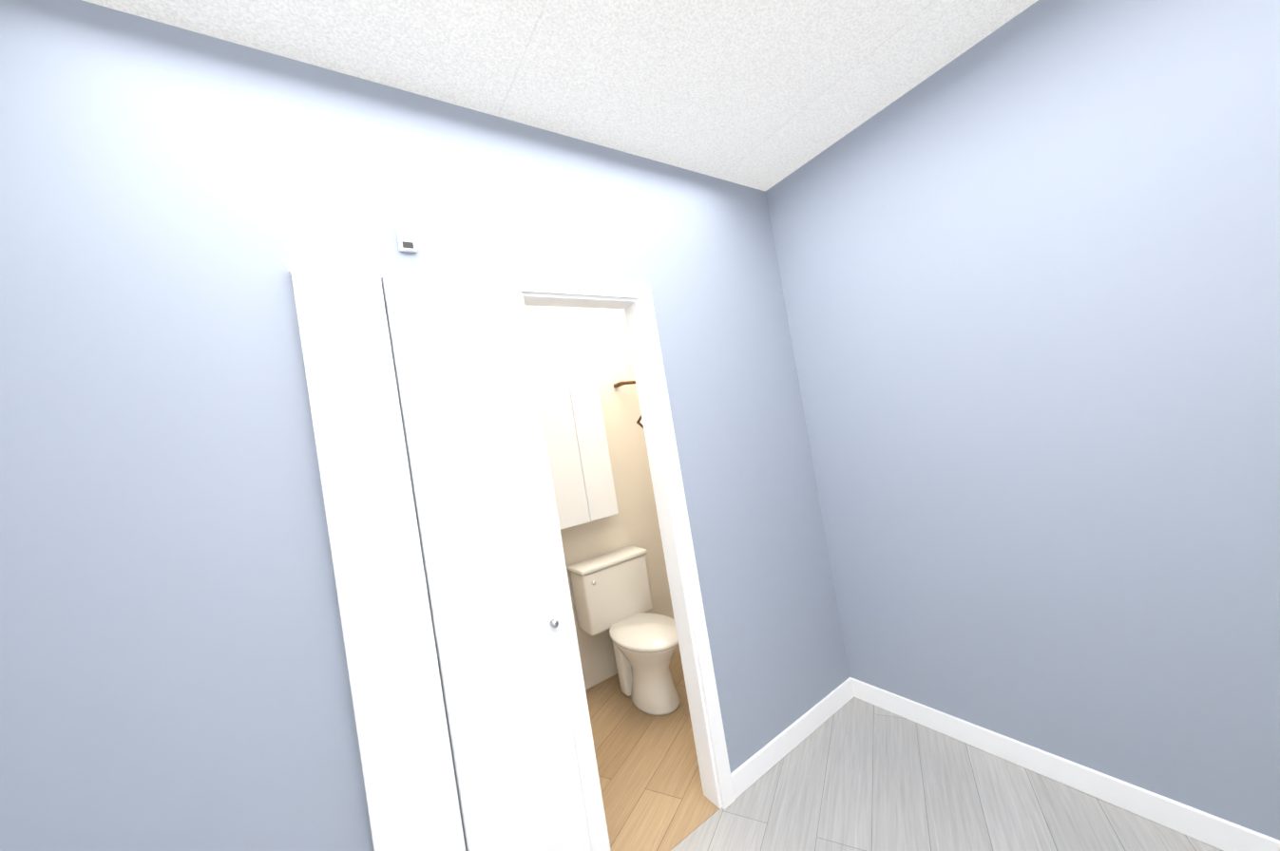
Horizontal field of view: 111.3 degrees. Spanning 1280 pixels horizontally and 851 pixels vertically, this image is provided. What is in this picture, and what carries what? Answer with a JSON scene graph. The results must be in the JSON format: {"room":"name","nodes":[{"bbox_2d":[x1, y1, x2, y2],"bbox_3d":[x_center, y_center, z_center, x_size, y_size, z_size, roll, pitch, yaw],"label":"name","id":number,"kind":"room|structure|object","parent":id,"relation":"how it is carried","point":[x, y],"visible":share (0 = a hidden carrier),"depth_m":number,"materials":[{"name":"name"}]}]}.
{"room":"empty room","nodes":[
{"label":"empty room","id":0,"kind":"room"},
{"bbox_2d":[0,0,849,850],"bbox_3d":[-0.411,0.272,1.547,3.213,2.810,0.100,-8,-2,-34],"label":"wall","id":1,"kind":"structure","parent":0,"point":[175,201],"depth_m":1.11,"materials":[{"name":"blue paint"}]},
{"bbox_2d":[395,224,417,252],"bbox_3d":[-0.733,-0.587,1.375,0.050,0.080,0.020,-8,-2,-34],"label":"thermostat","id":2,"kind":"object","parent":1,"relation":"attached to","point":[406,238],"visible":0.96,"depth_m":1.37,"materials":[{"name":"white paint"}]},
{"bbox_2d":[287,263,592,850],"bbox_3d":[-0.538,0.602,1.318,0.582,2.183,0.056,-8,-2,-34],"label":"door","id":3,"kind":"structure","parent":1,"relation":"in","point":[511,733],"depth_m":1.30,"materials":[{"name":"white paint"}]},
{"bbox_2d":[498,271,735,850],"bbox_3d":[-0.076,0.524,1.729,0.650,2.215,0.115,-8,-2,-34],"label":"door frame","id":4,"kind":"structure","parent":1,"relation":"attached to","point":[634,300],"depth_m":1.82,"materials":[{"name":"white paint"}]},
{"bbox_2d":[730,677,856,799],"bbox_3d":[0.757,1.469,2.097,0.902,0.100,0.017,-8,-2,-34],"label":"baseboard","id":5,"kind":"structure","parent":1,"relation":"attached to","point":[750,772],"depth_m":2.05,"materials":[{"name":"white paint"}]},
{"bbox_2d":[82,0,1038,191],"bbox_3d":[0.333,-1.314,-0.888,6.770,0.170,9.300,-8,-2,-34],"label":"ceiling","id":6,"kind":"structure","parent":0,"point":[764,95],"depth_m":1.47,"materials":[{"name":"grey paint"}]},
{"bbox_2d":[524,305,668,690],"bbox_3d":[-0.158,0.276,3.231,3.100,2.810,0.100,-8,-2,-34],"label":"wall","id":7,"kind":"structure","parent":0,"point":[570,346],"depth_m":3.14,"materials":[{"name":"beige paint"}]},
{"bbox_2d":[537,382,618,530],"bbox_3d":[-0.436,0.185,2.889,0.440,0.900,0.178,-8,-2,-34],"label":"upper cabinet","id":8,"kind":"object","parent":7,"relation":"attached to","point":[581,468],"visible":0.75,"depth_m":2.81,"materials":[{"name":"white paint"}]},
{"bbox_2d":[613,381,635,387],"bbox_3d":[0.171,-0.346,3.408,0.815,0.032,0.112,-8,-2,-34],"label":"shower rail","id":9,"kind":"object","parent":7,"relation":"attached to","point":[620,384],"visible":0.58,"depth_m":3.17,"materials":[{"name":"brown metal"}]},
{"bbox_2d":[636,415,643,428],"bbox_3d":[0.016,-0.029,3.323,0.099,0.099,0.008,-8,-2,-34],"label":"accent tile","id":10,"kind":"structure","parent":7,"relation":"attached to","point":[640,422],"depth_m":3.31,"materials":[{"name":"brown metal"}]},
{"bbox_2d":[619,309,674,619],"bbox_3d":[0.913,0.082,2.525,2.099,2.810,0.005,-8,-2,-34],"label":"wall","id":11,"kind":"structure","parent":0,"point":[660,553],"depth_m":3.31,"materials":[{"name":"beige paint"}]},
{"bbox_2d":[585,645,1222,850],"bbox_3d":[0.786,1.462,-0.963,6.770,0.062,9.300,-8,-2,-34],"label":"floor","id":12,"kind":"structure","parent":0,"point":[854,774],"depth_m":1.77,"materials":[{"name":"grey wood"}]},
{"bbox_2d":[567,546,680,716],"bbox_3d":[-0.011,1.247,2.689,0.500,0.812,0.723,-8,-2,-34],"label":"toilet","id":13,"kind":"object","parent":12,"relation":"on","point":[612,591],"visible":0.96,"depth_m":2.71,"materials":[{"name":"white ceramic"}]},
{"bbox_2d":[765,0,1279,840],"bbox_3d":[2.907,-0.324,-0.447,0.100,2.810,7.200,-8,-2,-34],"label":"wall","id":14,"kind":"structure","parent":0,"point":[1028,258],"depth_m":1.53,"materials":[{"name":"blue paint"}]},
{"bbox_2d":[852,678,1279,850],"bbox_3d":[1.612,1.318,1.671,0.014,0.100,1.700,-8,-2,-34],"label":"baseboard","id":15,"kind":"structure","parent":14,"relation":"attached to","point":[1213,831],"depth_m":1.61,"materials":[{"name":"white paint"}]}
]}

